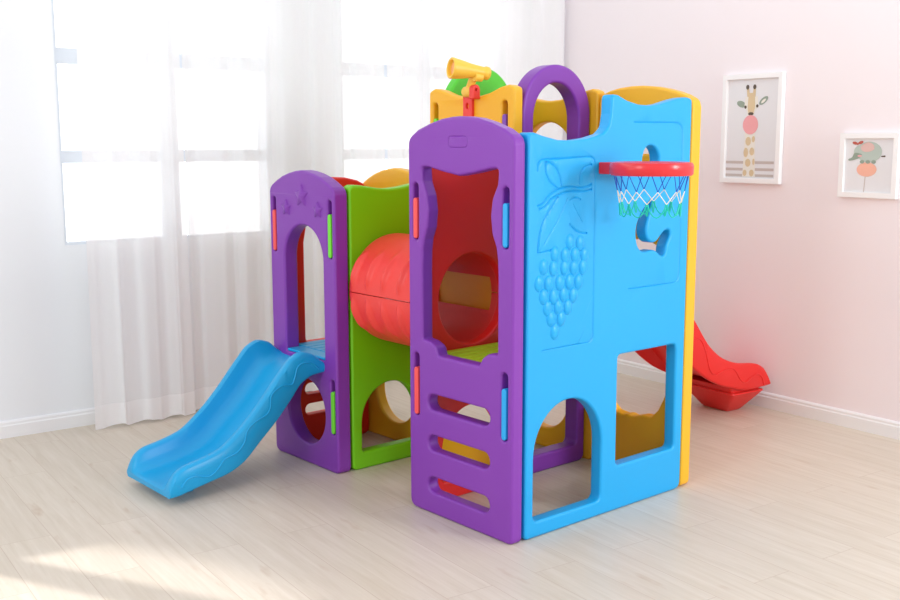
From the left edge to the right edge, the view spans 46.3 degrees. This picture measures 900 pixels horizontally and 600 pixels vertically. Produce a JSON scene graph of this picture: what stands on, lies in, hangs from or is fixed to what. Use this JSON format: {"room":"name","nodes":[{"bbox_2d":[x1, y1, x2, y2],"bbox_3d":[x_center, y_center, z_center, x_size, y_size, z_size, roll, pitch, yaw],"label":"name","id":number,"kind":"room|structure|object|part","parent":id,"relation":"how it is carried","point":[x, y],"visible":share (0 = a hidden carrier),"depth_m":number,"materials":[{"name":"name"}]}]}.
{"room":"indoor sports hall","nodes":[
{"label":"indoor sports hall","id":0,"kind":"room"},
{"bbox_2d":[0,0,189,421],"bbox_3d":[-2.941,-0.701,4.347,9.083,2.900,0.180,-6,11,-36],"label":"wall","id":1,"kind":"structure","parent":0,"point":[46,367],"depth_m":5.01,"materials":[{"name":"white paint"}]},
{"bbox_2d":[0,407,94,438],"bbox_3d":[-2.968,0.714,4.415,8.867,0.082,0.016,-6,11,-36],"label":"baseboard","id":2,"kind":"structure","parent":1,"relation":"attached to","point":[83,417],"depth_m":5.14,"materials":[{"name":"white paint"}]},
{"bbox_2d":[51,0,187,244],"bbox_3d":[-1.437,-1.069,5.353,1.130,1.515,0.060,-6,11,-36],"label":"window","id":3,"kind":"structure","parent":1,"relation":"in","point":[61,55],"depth_m":5.04,"materials":[{"name":"white paint"}]},
{"bbox_2d":[74,0,195,429],"bbox_3d":[-1.528,-0.679,5.112,0.526,2.614,0.026,-6,11,-36],"label":"sheer curtain","id":4,"kind":"object","parent":1,"relation":"hanging from","point":[128,60],"visible":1,"depth_m":5.14,"materials":[{"name":"fabric"}]},
{"bbox_2d":[180,0,384,409],"bbox_3d":[-0.858,-0.762,5.664,1.209,2.614,0.028,-6,11,-36],"label":"sheer curtain","id":5,"kind":"object","parent":1,"relation":"hanging from","point":[273,89],"visible":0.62,"depth_m":5.56,"materials":[{"name":"fabric"}]},
{"bbox_2d":[384,64,387,158],"bbox_3d":[-0.169,-1.210,6.285,1.150,1.515,0.060,-6,11,-36],"label":"window","id":6,"kind":"structure","parent":1,"relation":"in","point":[385,65],"depth_m":6.09,"materials":[{"name":"white paint"}]},
{"bbox_2d":[386,0,564,168],"bbox_3d":[0.160,-0.869,6.365,1.248,2.614,0.097,-5,10,-29],"label":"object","id":7,"kind":"object","parent":1,"relation":"hanging from","point":[512,38],"visible":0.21,"depth_m":6.19,"materials":[{"name":"fabric"}]},
{"bbox_2d":[0,372,899,599],"bbox_3d":[-0.279,1.292,1.026,9.083,0.060,9.142,-6,11,-36],"label":"floor","id":8,"kind":"structure","parent":0,"point":[773,504],"depth_m":3.85,"materials":[{"name":"brown wood"}]},
{"bbox_2d":[127,57,770,543],"bbox_3d":[0.327,-0.120,4.367,3.229,1.738,1.818,-3,9,-19],"label":"play structure","id":9,"kind":"object","parent":8,"relation":"on","point":[504,272],"visible":1,"depth_m":4.09,"materials":[{"name":"purple plastic"}]},
{"bbox_3d":[-0.616,0.080,4.580,0.082,1.282,0.503,-7,11,-40],"label":"door panel","id":10,"kind":"part","parent":9,"relation":"part of","materials":[{"name":"purple plastic"}]},
{"bbox_3d":[-0.572,0.049,4.913,0.432,1.243,0.055,-7,11,-40],"label":"ladder panel","id":11,"kind":"part","parent":9,"relation":"part of","materials":[{"name":"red plastic"}]},
{"bbox_3d":[-0.276,0.108,4.585,0.419,1.224,0.059,-7,11,-40],"label":"tunnel panel","id":12,"kind":"part","parent":9,"relation":"part of","materials":[{"name":"green plastic"}]},
{"bbox_3d":[-0.237,0.030,4.903,0.055,1.283,0.503,-7,11,-40],"label":"panel","id":13,"kind":"part","parent":9,"relation":"part of","materials":[{"name":"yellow plastic"}]},
{"bbox_3d":[0.074,0.092,4.163,0.432,1.380,0.055,-7,11,-40],"label":"tunnel panel","id":14,"kind":"part","parent":9,"relation":"part of","materials":[{"name":"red plastic"}]},
{"bbox_3d":[0.049,0.092,3.800,0.055,1.489,0.566,-7,11,-40],"label":"ladder panel","id":15,"kind":"part","parent":9,"relation":"part of","materials":[{"name":"purple plastic"}]},
{"bbox_3d":[0.093,-0.881,4.309,0.050,0.100,0.094,-7,11,-40],"label":"post","id":16,"kind":"part","parent":9,"relation":"part of","materials":[{"name":"plastic"}]},
{"bbox_3d":[0.102,-0.081,4.489,0.055,1.625,0.525,-7,11,-40],"label":"telescope panel","id":17,"kind":"part","parent":9,"relation":"part of","materials":[{"name":"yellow plastic"}]},
{"bbox_3d":[0.127,-0.179,4.796,0.400,1.728,0.055,-7,11,-40],"label":"dome panel","id":18,"kind":"part","parent":9,"relation":"part of","materials":[{"name":"green plastic"}]},
{"bbox_3d":[0.420,-0.121,4.461,0.400,1.713,0.077,-7,11,-40],"label":"arch panel","id":19,"kind":"part","parent":9,"relation":"part of","materials":[{"name":"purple plastic"}]},
{"bbox_3d":[0.461,-0.122,4.772,0.052,1.621,0.560,-7,11,-40],"label":"panel","id":20,"kind":"part","parent":9,"relation":"part of","materials":[{"name":"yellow plastic"}]},
{"bbox_3d":[0.587,0.034,3.913,0.893,1.569,0.065,-7,11,-40],"label":"wall panel","id":21,"kind":"part","parent":9,"relation":"part of","materials":[{"name":"blue plastic"}]},
{"bbox_3d":[0.807,-0.065,4.382,0.060,1.624,0.482,-7,11,-40],"label":"panel","id":22,"kind":"part","parent":9,"relation":"part of","materials":[{"name":"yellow plastic"}]},
{"bbox_2d":[563,0,899,421],"bbox_3d":[3.336,-0.556,3.339,0.180,2.900,8.942,-6,11,-36],"label":"wall","id":23,"kind":"structure","parent":0,"point":[797,280],"depth_m":5.36,"materials":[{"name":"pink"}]},
{"bbox_2d":[719,72,785,183],"bbox_3d":[1.578,-0.895,5.501,0.030,0.565,0.376,-6,11,-36],"label":"framed picture","id":24,"kind":"object","parent":23,"relation":"attached to","point":[753,105],"visible":1,"depth_m":5.50,"materials":[{"name":"white paper"}]},
{"bbox_2d":[617,359,899,439],"bbox_3d":[3.259,0.846,3.491,0.016,0.082,8.942,-6,11,-36],"label":"baseboard","id":25,"kind":"structure","parent":23,"relation":"attached to","point":[832,415],"depth_m":5.38,"materials":[{"name":"white paint"}]},
{"bbox_2d":[837,133,899,198],"bbox_3d":[1.986,-0.637,4.989,0.026,0.306,0.304,-6,11,-36],"label":"framed picture","id":26,"kind":"object","parent":23,"relation":"attached to","point":[869,163],"visible":1,"depth_m":4.99,"materials":[{"name":"white paper"}]},
{"bbox_2d":[844,138,893,192],"bbox_3d":[1.990,-0.638,4.992,0.011,0.260,0.258,-6,11,-36],"label":"print","id":27,"kind":"object","parent":26,"relation":"attached to","point":[868,162],"depth_m":4.99,"materials":[{"name":"white paper"}]}
]}

